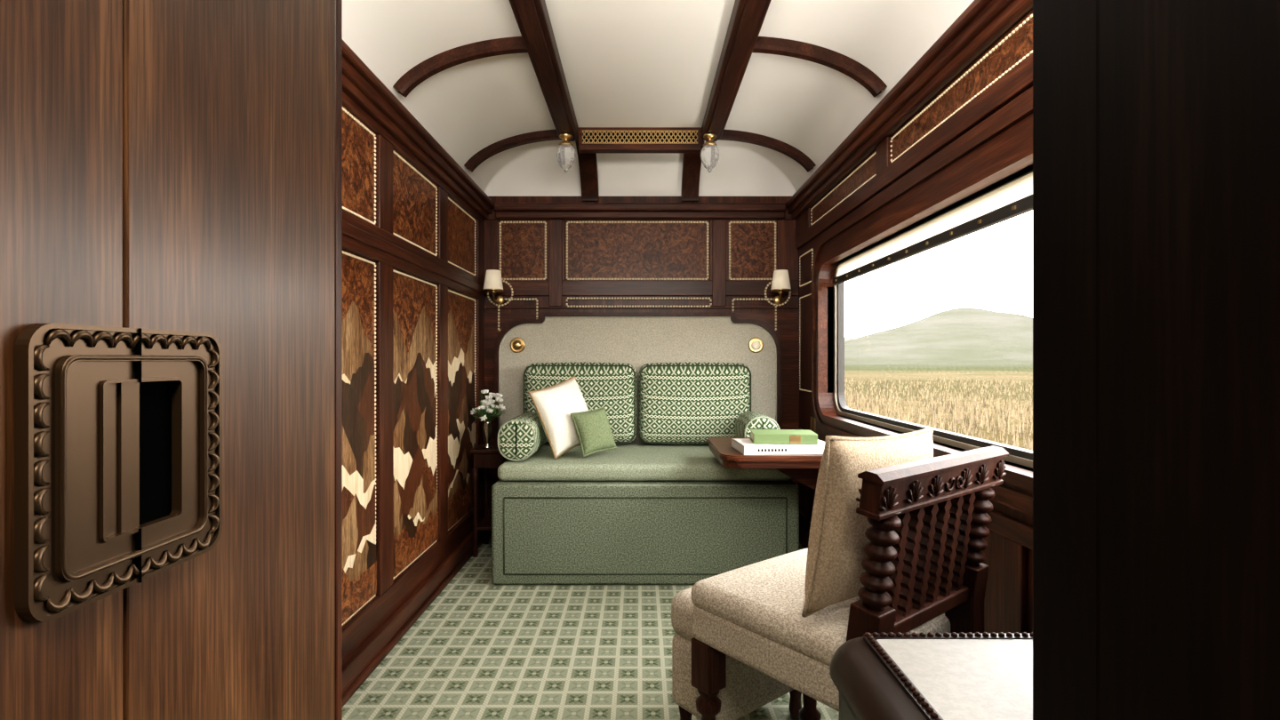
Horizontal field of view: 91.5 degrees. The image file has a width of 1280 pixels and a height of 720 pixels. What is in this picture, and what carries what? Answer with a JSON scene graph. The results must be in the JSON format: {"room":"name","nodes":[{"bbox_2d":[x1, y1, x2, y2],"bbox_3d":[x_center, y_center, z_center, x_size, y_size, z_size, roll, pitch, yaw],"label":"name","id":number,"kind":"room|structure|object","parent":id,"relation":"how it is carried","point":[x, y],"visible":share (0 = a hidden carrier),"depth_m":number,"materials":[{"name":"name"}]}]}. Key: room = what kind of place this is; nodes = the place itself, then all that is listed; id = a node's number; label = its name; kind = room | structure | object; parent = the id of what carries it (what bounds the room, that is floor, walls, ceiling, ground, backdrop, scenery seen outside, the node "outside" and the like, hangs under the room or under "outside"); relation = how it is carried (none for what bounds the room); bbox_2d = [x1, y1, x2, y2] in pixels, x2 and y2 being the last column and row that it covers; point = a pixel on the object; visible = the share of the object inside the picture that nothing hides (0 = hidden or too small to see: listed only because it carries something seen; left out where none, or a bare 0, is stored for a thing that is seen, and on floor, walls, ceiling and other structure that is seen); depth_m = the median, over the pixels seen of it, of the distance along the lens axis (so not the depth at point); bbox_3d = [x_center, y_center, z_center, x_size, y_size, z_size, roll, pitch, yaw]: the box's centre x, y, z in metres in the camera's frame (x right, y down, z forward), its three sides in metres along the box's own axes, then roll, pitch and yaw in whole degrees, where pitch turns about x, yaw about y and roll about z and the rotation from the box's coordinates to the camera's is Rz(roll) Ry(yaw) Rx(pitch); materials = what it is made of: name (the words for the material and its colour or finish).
{"room":"train carriage","nodes":[
{"label":"train carriage","id":0,"kind":"room"},
{"bbox_2d":[342,91,485,664],"bbox_3d":[-1.105,0.050,1.580,0.090,2.300,5.560,0,0,0],"label":"wall","id":1,"kind":"structure","parent":0,"point":[413,298],"depth_m":2.81,"materials":[{"name":"brown wood"}]},
{"bbox_2d":[342,530,490,706],"bbox_3d":[-1.046,1.145,2.505,0.043,0.110,3.550,0,0,0],"label":"baseboard","id":2,"kind":"structure","parent":1,"relation":"attached to","point":[363,662],"depth_m":2.69,"materials":[{"name":"brown wood"}]},
{"bbox_2d":[342,40,494,219],"bbox_3d":[-1.040,-1.018,2.485,0.100,0.107,3.630,0,0,0],"label":"crown molding","id":3,"kind":"structure","parent":1,"relation":"attached to","point":[360,84],"depth_m":2.70,"materials":[{"name":"brown wood"}]},
{"bbox_2d":[342,535,838,719],"bbox_3d":[0.010,1.230,1.580,2.320,0.060,5.560,0,0,0],"label":"floor","id":4,"kind":"structure","parent":0,"point":[482,649],"depth_m":2.52,"materials":[{"name":"green carpet"}]},
{"bbox_2d":[470,442,507,557],"bbox_3d":[-0.925,0.873,3.940,0.210,0.655,0.320,0,0,0],"label":"side table","id":5,"kind":"object","parent":4,"relation":"on","point":[489,458],"visible":0.52,"depth_m":3.79,"materials":[{"name":"brown wood"}]},
{"bbox_2d":[470,389,505,448],"bbox_3d":[-0.941,0.364,3.864,0.209,0.360,0.238,0,0,-18],"label":"flower vase","id":6,"kind":"object","parent":5,"relation":"on","point":[486,409],"visible":1,"depth_m":3.84,"materials":[{"name":"silver metal"}]},
{"bbox_2d":[491,444,799,584],"bbox_3d":[0.029,0.878,3.748,1.637,0.635,0.904,0,0,0],"label":"sofa","id":7,"kind":"object","parent":4,"relation":"on","point":[626,514],"visible":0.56,"depth_m":3.30,"materials":[{"name":"green fabric"}]},
{"bbox_2d":[496,411,547,461],"bbox_3d":[-0.680,0.441,3.705,0.218,0.234,0.570,0,0,0],"label":"bolster","id":8,"kind":"object","parent":7,"relation":"on","point":[518,438],"visible":0.88,"depth_m":3.42,"materials":[{"name":"green fabric"}]},
{"bbox_2d":[528,376,588,458],"bbox_3d":[-0.440,0.328,3.660,0.191,0.463,0.455,0,0,44],"label":"throw pillow","id":9,"kind":"object","parent":7,"relation":"on","point":[554,405],"visible":0.81,"depth_m":3.56,"materials":[{"name":"beige fabric"}]},
{"bbox_2d":[523,362,637,444],"bbox_3d":[-0.393,0.286,4.110,0.745,0.542,0.196,0,0,0],"label":"cushion","id":10,"kind":"object","parent":7,"relation":"on","point":[612,386],"visible":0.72,"depth_m":4.03,"materials":[{"name":"green fabric"}]},
{"bbox_2d":[570,406,616,456],"bbox_3d":[-0.265,0.410,3.600,0.260,0.268,0.138,0,0,-42],"label":"throw pillow","id":11,"kind":"object","parent":7,"relation":"on","point":[593,428],"visible":1,"depth_m":3.55,"materials":[{"name":"green fabric"}]},
{"bbox_2d":[638,362,751,444],"bbox_3d":[0.360,0.286,4.110,0.740,0.542,0.196,0,0,0],"label":"cushion","id":12,"kind":"object","parent":7,"relation":"on","point":[679,403],"visible":0.82,"depth_m":4.02,"materials":[{"name":"green fabric"}]},
{"bbox_2d":[735,411,780,437],"bbox_3d":[0.710,0.441,3.805,0.218,0.234,0.410,0,0,0],"label":"bolster","id":13,"kind":"object","parent":7,"relation":"on","point":[748,420],"visible":0.52,"depth_m":3.61,"materials":[{"name":"green fabric"}]},
{"bbox_2d":[671,586,801,719],"bbox_3d":[0.334,0.959,2.030,0.470,0.482,0.230,0,0,-38],"label":"footstool","id":14,"kind":"object","parent":4,"relation":"on","point":[748,689],"visible":0.27,"depth_m":1.91,"materials":[{"name":"fabric"}]},
{"bbox_2d":[691,445,1008,719],"bbox_3d":[0.519,0.710,1.628,0.590,0.979,0.596,0,0,-38],"label":"dining chair","id":15,"kind":"object","parent":4,"relation":"on","point":[925,572],"visible":0.86,"depth_m":1.46,"materials":[{"name":"fabric"}]},
{"bbox_2d":[801,427,933,617],"bbox_3d":[0.577,0.381,1.540,0.490,0.429,0.159,0,0,-39],"label":"chair pillow","id":16,"kind":"object","parent":15,"relation":"on","point":[837,539],"visible":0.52,"depth_m":1.40,"materials":[{"name":"beige fabric"}]},
{"bbox_2d":[829,632,1032,719],"bbox_3d":[0.682,0.822,0.877,0.764,0.757,0.355,0,0,0],"label":"writing desk","id":17,"kind":"object","parent":4,"relation":"on","point":[883,676],"visible":0.58,"depth_m":0.90,"materials":[{"name":"dark wood"},{"name":"pale leather"}]},
{"bbox_2d":[484,196,799,535],"bbox_3d":[0.000,0.025,4.315,2.180,2.350,0.090,0,0,0],"label":"wall","id":18,"kind":"structure","parent":0,"point":[545,265],"depth_m":4.30,"materials":[{"name":"brown wood"}]},
{"bbox_2d":[482,269,503,304],"bbox_3d":[-0.977,-0.486,4.179,0.136,0.219,0.195,0,0,0],"label":"wall sconce","id":19,"kind":"object","parent":18,"relation":"attached to","point":[492,281],"visible":1,"depth_m":4.11,"materials":[{"name":"beige fabric"}]},
{"bbox_2d":[494,312,781,444],"bbox_3d":[-0.015,0.189,4.238,1.940,1.022,0.060,0,0,0],"label":"headboard","id":20,"kind":"object","parent":18,"relation":"attached to","point":[636,339],"visible":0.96,"depth_m":4.23,"materials":[{"name":"beige fabric"}]},
{"bbox_2d":[510,337,525,352],"bbox_3d":[-0.830,-0.100,4.212,0.104,0.104,0.031,0,0,0],"label":"light","id":21,"kind":"object","parent":20,"relation":"attached to","point":[517,345],"visible":1,"depth_m":4.22,"materials":[{"name":"gold metal"}]},
{"bbox_2d":[748,337,763,352],"bbox_3d":[0.785,-0.100,4.212,0.104,0.104,0.031,0,0,0],"label":"light","id":22,"kind":"object","parent":20,"relation":"attached to","point":[756,345],"visible":1,"depth_m":4.22,"materials":[{"name":"gold metal"}]},
{"bbox_2d":[493,202,786,218],"bbox_3d":[0.000,-1.014,4.234,1.980,0.097,0.068,0,0,0],"label":"crown molding","id":23,"kind":"structure","parent":18,"relation":"attached to","point":[502,210],"depth_m":4.21,"materials":[{"name":"brown wood"}]},
{"bbox_2d":[770,269,791,304],"bbox_3d":[0.938,-0.486,4.179,0.136,0.219,0.195,0,0,0],"label":"wall sconce","id":24,"kind":"object","parent":18,"relation":"attached to","point":[780,284],"visible":1,"depth_m":4.11,"materials":[{"name":"beige fabric"}]},
{"bbox_2d":[342,0,974,196],"bbox_3d":[0.000,-1.235,1.580,2.278,0.410,5.560,0,0,0],"label":"ceiling","id":25,"kind":"structure","parent":0,"point":[626,63],"depth_m":2.97,"materials":[{"name":"white paint"}]},
{"bbox_2d":[556,132,575,172],"bbox_3d":[-0.435,-1.212,3.660,0.112,0.222,0.112,0,0,0],"label":"ceiling lamp","id":26,"kind":"object","parent":25,"relation":"attached to","point":[565,154],"visible":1,"depth_m":3.63,"materials":[{"name":"white glass"}]},
{"bbox_2d":[578,127,701,152],"bbox_3d":[0.000,-1.337,3.785,0.740,0.145,0.070,0,0,0],"label":"grille","id":27,"kind":"object","parent":25,"relation":"attached to","point":[604,140],"depth_m":3.76,"materials":[{"name":"gold metal"}]},
{"bbox_2d":[392,0,887,200],"bbox_3d":[0.000,-1.248,2.485,2.120,0.324,3.630,0,0,0],"label":"trim","id":28,"kind":"structure","parent":25,"relation":"attached to","point":[537,39],"depth_m":2.72,"materials":[{"name":"brown wood"}]},
{"bbox_2d":[700,132,719,172],"bbox_3d":[0.410,-1.212,3.660,0.112,0.222,0.112,0,0,0],"label":"ceiling lamp","id":29,"kind":"object","parent":25,"relation":"attached to","point":[709,153],"visible":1,"depth_m":3.63,"materials":[{"name":"white glass"}]},
{"bbox_2d":[795,7,1032,633],"bbox_3d":[1.120,0.050,1.580,0.100,2.300,5.560,0,0,0],"label":"wall","id":30,"kind":"structure","parent":0,"point":[1004,71],"depth_m":2.14,"materials":[{"name":"brown wood"}]},
{"bbox_2d":[706,437,825,489],"bbox_3d":[0.721,0.596,3.223,0.691,0.308,0.725,0,0,0],"label":"folding table","id":31,"kind":"object","parent":30,"relation":"attached to","point":[804,468],"visible":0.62,"depth_m":2.89,"materials":[{"name":"brown wood"}]},
{"bbox_2d":[731,438,824,455],"bbox_3d":[0.690,0.421,3.049,0.430,0.040,0.282,0,0,-3],"label":"book","id":32,"kind":"object","parent":31,"relation":"on","point":[746,446],"visible":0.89,"depth_m":2.91,"materials":[{"name":"white paper"}]},
{"bbox_2d":[749,429,817,444],"bbox_3d":[0.700,0.376,3.057,0.300,0.048,0.206,0,0,5],"label":"book","id":33,"kind":"object","parent":32,"relation":"on","point":[766,436],"visible":1,"depth_m":2.96,"materials":[{"name":"green paper"}]},
{"bbox_2d":[799,524,809,548],"bbox_3d":[1.058,1.150,2.475,0.025,0.100,3.610,0,0,0],"label":"baseboard","id":34,"kind":"structure","parent":30,"relation":"attached to","point":[804,535],"depth_m":3.99,"materials":[{"name":"brown wood"}]},
{"bbox_2d":[810,416,815,432],"bbox_3d":[1.087,0.410,3.915,0.006,0.100,0.110,0,0,0],"label":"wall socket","id":35,"kind":"object","parent":30,"relation":"attached to","point":[814,419],"visible":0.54,"depth_m":3.89,"materials":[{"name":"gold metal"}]},
{"bbox_2d":[785,0,1032,219],"bbox_3d":[1.040,-1.018,2.485,0.100,0.107,3.630,0,0,0],"label":"crown molding","id":36,"kind":"structure","parent":30,"relation":"attached to","point":[982,22],"depth_m":2.28,"materials":[{"name":"brown wood"}]},
{"bbox_2d":[811,86,1032,516],"bbox_3d":[1.103,-0.158,2.310,0.135,1.155,3.020,0,0,0],"label":"window","id":37,"kind":"structure","parent":30,"relation":"in","point":[999,147],"depth_m":2.34,"materials":[{"name":"brown wood"}]},
{"bbox_2d":[1032,0,1279,719],"bbox_3d":[0.755,-0.100,-0.266,0.670,2.600,1.869,0,0,0],"label":"wall","id":38,"kind":"structure","parent":0,"point":[1156,123],"depth_m":0.51,"materials":[{"name":"brown wood"}]},
{"bbox_3d":[-0.335,-0.110,0.660,1.510,2.620,0.120,0,0,0],"label":"wall","id":39,"kind":"structure","parent":0,"visible":0},
{"bbox_2d":[0,0,342,719],"bbox_3d":[-0.365,0.155,0.066,0.051,2.070,1.332,0,0,0],"label":"door","id":40,"kind":"structure","parent":39,"relation":"in","point":[171,171],"depth_m":0.46,"materials":[{"name":"brown wood"}]},
{"label":"outside","id":41,"kind":"structure","parent":0,"visible":0},
{"bbox_2d":[844,307,1032,450],"bbox_3d":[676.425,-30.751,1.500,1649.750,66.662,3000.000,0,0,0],"label":"landscape","id":42,"kind":"structure","parent":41,"point":[964,371],"depth_m":101.78,"materials":[{"name":"beige plant"}]}
]}

